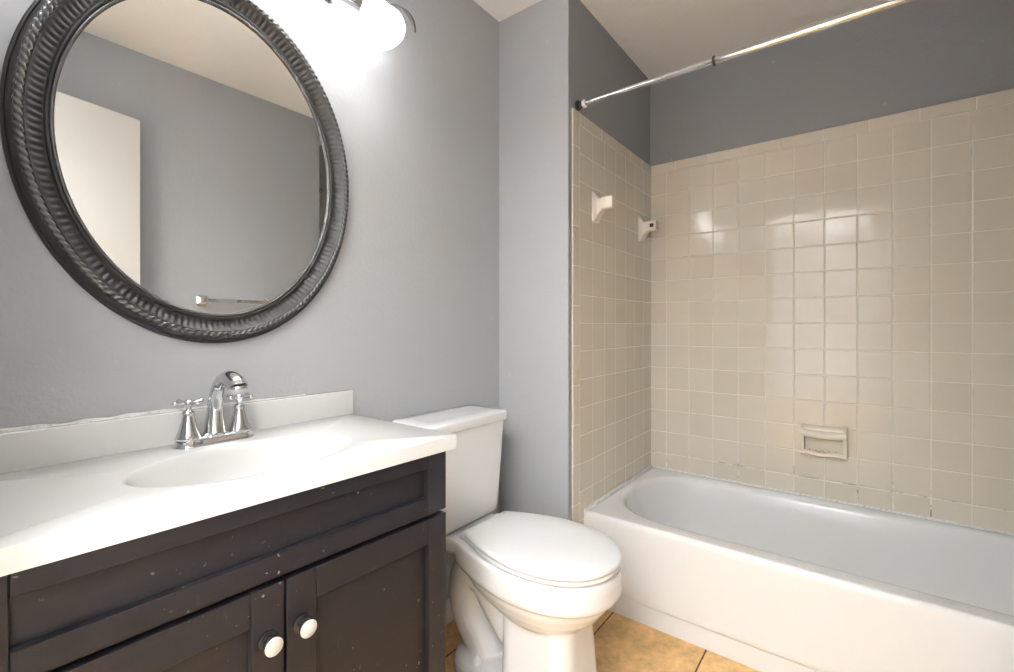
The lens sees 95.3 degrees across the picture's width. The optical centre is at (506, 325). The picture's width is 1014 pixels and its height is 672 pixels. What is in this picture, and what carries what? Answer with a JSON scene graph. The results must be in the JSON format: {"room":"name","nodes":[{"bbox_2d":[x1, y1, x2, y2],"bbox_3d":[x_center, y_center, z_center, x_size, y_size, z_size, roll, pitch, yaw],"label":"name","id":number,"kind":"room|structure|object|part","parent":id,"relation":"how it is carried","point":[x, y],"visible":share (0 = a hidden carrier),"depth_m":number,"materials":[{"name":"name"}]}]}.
{"room":"bathroom","nodes":[
{"label":"bathroom","id":0,"kind":"room"},
{"bbox_2d":[0,0,498,599],"bbox_3d":[-0.544,-0.096,1.375,0.100,2.383,1.745,0,0,38],"label":"wall","id":1,"kind":"structure","parent":0,"point":[405,318],"depth_m":1.43,"materials":[{"name":"grey paint"}]},
{"bbox_2d":[0,0,348,342],"bbox_3d":[-0.678,-0.391,1.090,0.035,0.864,0.702,0,0,38],"label":"oval mirror","id":2,"kind":"object","parent":1,"relation":"attached to","point":[183,162],"visible":1,"depth_m":1.02,"materials":[{"name":"grey metal"}]},
{"bbox_2d":[0,390,352,473],"bbox_3d":[-0.712,0.226,1.057,0.020,0.071,0.812,0,0,38],"label":"backsplash","id":3,"kind":"structure","parent":1,"relation":"attached to","point":[40,447],"depth_m":0.95,"materials":[{"name":"white stone"}]},
{"bbox_2d":[284,0,415,50],"bbox_3d":[-0.598,-0.923,1.066,0.190,0.206,0.985,0,0,38],"label":"vanity light","id":4,"kind":"object","parent":1,"relation":"attached to","point":[379,26],"visible":1,"depth_m":1.37,"materials":[{"name":"white glass"}]},
{"bbox_3d":[-0.512,-0.893,1.131,0.132,0.146,0.140,0,0,38],"label":"lamp shade","id":5,"kind":"part","parent":4,"relation":"part of","materials":[{"name":"white glass"}]},
{"bbox_3d":[-0.668,-0.989,1.114,0.021,0.060,0.830,0,0,38],"label":"plate","id":6,"kind":"part","parent":4,"relation":"part of","materials":[{"name":"silver metal"}]},
{"bbox_3d":[-0.362,-0.893,1.325,0.132,0.146,0.140,0,0,38],"label":"lamp shade","id":7,"kind":"part","parent":4,"relation":"part of","materials":[{"name":"white glass"}]},
{"bbox_3d":[-0.347,-0.961,1.434,0.127,0.091,0.023,0,0,-7],"label":"arm","id":8,"kind":"part","parent":4,"relation":"part of","materials":[{"name":"silver metal"}]},
{"bbox_2d":[446,598,453,624],"bbox_3d":[-0.258,1.054,1.655,0.012,0.085,0.728,0,0,38],"label":"baseboard","id":9,"kind":"structure","parent":1,"relation":"attached to","point":[449,615],"depth_m":1.70,"materials":[{"name":"white paint"}]},
{"bbox_2d":[499,0,568,519],"bbox_3d":[0.130,-0.096,1.894,0.335,2.383,0.100,0,0,38],"label":"wall","id":10,"kind":"structure","parent":0,"point":[533,41],"depth_m":1.84,"materials":[{"name":"grey paint"}]},
{"bbox_2d":[446,610,759,671],"bbox_3d":[0.085,1.126,0.553,2.100,0.060,3.980,0,0,38],"label":"floor","id":11,"kind":"structure","parent":0,"point":[622,644],"depth_m":1.56,"materials":[{"name":"beige tile"}]},
{"bbox_2d":[0,451,445,671],"bbox_3d":[-0.528,0.695,0.915,0.426,0.803,0.760,0,0,39],"label":"vanity cabinet","id":12,"kind":"object","parent":11,"relation":"on","point":[347,575],"visible":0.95,"depth_m":0.78,"materials":[{"name":"brown paint"}]},
{"bbox_3d":[-0.514,0.762,0.658,0.018,0.644,0.380,0,0,40],"label":"door","id":13,"kind":"part","parent":12,"relation":"part of","materials":[{"name":"brown paint"}]},
{"bbox_2d":[0,390,456,576],"bbox_3d":[-0.546,0.280,0.929,0.453,0.196,0.812,0,0,38],"label":"countertop","id":14,"kind":"structure","parent":12,"relation":"on","point":[70,489],"depth_m":0.86,"materials":[{"name":"white stone"}]},
{"bbox_2d":[171,371,253,449],"bbox_3d":[-0.619,0.178,1.010,0.173,0.164,0.166,0,0,38],"label":"faucet","id":15,"kind":"object","parent":14,"relation":"on","point":[188,436],"visible":1,"depth_m":1.02,"materials":[{"name":"silver metal"}]},
{"bbox_3d":[-0.692,0.202,1.003,0.052,0.086,0.052,0,0,-24],"label":"handle","id":16,"kind":"part","parent":15,"relation":"part of","materials":[{"name":"silver metal"}]},
{"bbox_3d":[-0.660,0.251,1.044,0.062,0.018,0.164,0,0,38],"label":"plate","id":17,"kind":"part","parent":15,"relation":"part of","materials":[{"name":"silver metal"}]},
{"bbox_3d":[-0.616,0.170,1.009,0.166,0.148,0.053,0,0,38],"label":"spout","id":18,"kind":"part","parent":15,"relation":"part of","materials":[{"name":"silver metal"}]},
{"bbox_3d":[-0.629,0.202,1.085,0.052,0.086,0.052,0,0,-40],"label":"handle","id":19,"kind":"part","parent":15,"relation":"part of","materials":[{"name":"silver metal"}]},
{"bbox_3d":[-0.392,0.529,0.768,0.029,0.033,0.033,0,0,39],"label":"knob","id":20,"kind":"part","parent":12,"relation":"part of","materials":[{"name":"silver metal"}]},
{"bbox_3d":[-0.354,0.529,0.814,0.029,0.033,0.033,0,0,40],"label":"knob","id":21,"kind":"part","parent":12,"relation":"part of","materials":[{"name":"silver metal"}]},
{"bbox_3d":[-0.271,0.762,0.953,0.018,0.644,0.374,0,0,40],"label":"door","id":22,"kind":"part","parent":12,"relation":"part of","materials":[{"name":"brown paint"}]},
{"bbox_2d":[392,405,621,671],"bbox_3d":[0.010,0.708,1.432,0.692,0.814,0.392,0,0,38],"label":"toilet","id":23,"kind":"object","parent":11,"relation":"on","point":[527,591],"visible":0.94,"depth_m":1.35,"materials":[{"name":"white ceramic"}]},
{"bbox_3d":[-0.186,0.320,1.583,0.198,0.037,0.392,0,0,38],"label":"tank lid","id":24,"kind":"part","parent":23,"relation":"part of","materials":[{"name":"white ceramic"}]},
{"bbox_3d":[-0.186,0.503,1.583,0.178,0.328,0.376,0,0,38],"label":"tank","id":25,"kind":"part","parent":23,"relation":"part of","materials":[{"name":"white ceramic"}]},
{"bbox_3d":[0.031,0.891,1.435,0.661,0.447,0.350,0,0,38],"label":"bowl","id":26,"kind":"part","parent":23,"relation":"part of","materials":[{"name":"white ceramic"}]},
{"bbox_3d":[0.110,0.660,1.374,0.458,0.014,0.342,0,0,38],"label":"seat","id":27,"kind":"part","parent":23,"relation":"part of","materials":[{"name":"white plastic"}]},
{"bbox_3d":[0.110,0.641,1.374,0.462,0.020,0.346,0,0,38],"label":"lid","id":28,"kind":"part","parent":23,"relation":"part of","materials":[{"name":"white plastic"}]},
{"bbox_2d":[584,465,1013,671],"bbox_3d":[1.128,0.908,1.667,1.525,0.375,0.737,0,0,38],"label":"bathtub","id":29,"kind":"object","parent":11,"relation":"on","point":[757,577],"visible":0.91,"depth_m":1.61,"materials":[{"name":"white ceramic"}]},
{"bbox_2d":[569,0,649,520],"bbox_3d":[0.453,-0.096,2.121,0.100,2.383,0.847,0,0,38],"label":"wall","id":30,"kind":"structure","parent":0,"point":[598,65],"depth_m":1.95,"materials":[{"name":"paint"}]},
{"bbox_2d":[572,108,578,522],"bbox_3d":[0.265,0.130,1.789,0.008,1.932,0.052,0,0,38],"label":"trim","id":31,"kind":"structure","parent":30,"relation":"attached to","point":[575,114],"depth_m":1.78,"materials":[{"name":"beige tile"}]},
{"bbox_2d":[592,192,615,223],"bbox_3d":[0.400,-0.489,1.891,0.083,0.124,0.062,0,0,38],"label":"post","id":32,"kind":"object","parent":30,"relation":"attached to","point":[600,205],"visible":1,"depth_m":1.89,"materials":[{"name":"beige ceramic"}]},
{"bbox_2d":[579,125,650,523],"bbox_3d":[0.515,0.005,2.114,0.007,1.582,0.768,0,0,38],"label":"wall tile","id":33,"kind":"object","parent":30,"relation":"attached to","point":[615,267],"depth_m":2.05,"materials":[{"name":"beige tile"}]},
{"bbox_2d":[579,113,650,174],"bbox_3d":[0.516,-0.811,2.113,0.008,0.050,0.768,0,0,38],"label":"trim","id":34,"kind":"structure","parent":30,"relation":"attached to","point":[584,122],"depth_m":2.04,"materials":[{"name":"beige tile"}]},
{"bbox_2d":[638,217,658,242],"bbox_3d":[0.701,-0.479,2.281,0.083,0.124,0.062,0,0,38],"label":"post","id":35,"kind":"object","parent":30,"relation":"attached to","point":[644,228],"visible":1,"depth_m":2.28,"materials":[{"name":"beige ceramic"}]},
{"bbox_2d":[473,0,881,78],"bbox_3d":[0.085,-1.327,0.553,2.100,0.080,3.980,0,0,38],"label":"ceiling","id":36,"kind":"structure","parent":0,"point":[661,37],"depth_m":1.95,"materials":[{"name":"white paint"}]},
{"bbox_2d":[650,0,1013,165],"bbox_3d":[1.401,-0.096,1.988,1.765,2.383,0.100,0,0,38],"label":"wall","id":37,"kind":"structure","parent":0,"point":[917,54],"depth_m":1.93,"materials":[{"name":"paint"}]},
{"bbox_2d":[800,422,847,460],"bbox_3d":[1.326,0.483,1.936,0.166,0.133,0.060,0,0,38],"label":"soap dish","id":38,"kind":"object","parent":37,"relation":"attached to","point":[819,440],"visible":1,"depth_m":1.94,"materials":[{"name":"beige ceramic"}]},
{"bbox_2d":[651,102,1013,532],"bbox_3d":[1.356,0.005,1.956,1.518,1.582,0.007,0,0,38],"label":"wall tile","id":39,"kind":"object","parent":37,"relation":"attached to","point":[863,283],"depth_m":1.91,"materials":[{"name":"beige tile"}]},
{"bbox_2d":[651,88,1013,175],"bbox_3d":[1.355,-0.811,1.955,1.518,0.050,0.008,0,0,38],"label":"trim","id":40,"kind":"structure","parent":37,"relation":"attached to","point":[1005,96],"depth_m":1.91,"materials":[{"name":"beige tile"}]},
{"bbox_3d":[1.753,-0.095,1.146,0.100,2.383,0.805,0,0,38],"label":"wall","id":41,"kind":"structure","parent":0,"visible":0},
{"bbox_2d":[575,0,915,110],"bbox_3d":[0.879,-0.861,1.342,1.525,0.038,0.038,0,0,38],"label":"shower rod","id":42,"kind":"object","parent":41,"relation":"attached to","point":[883,5],"visible":1,"depth_m":1.41,"materials":[{"name":"silver metal"}]}
]}

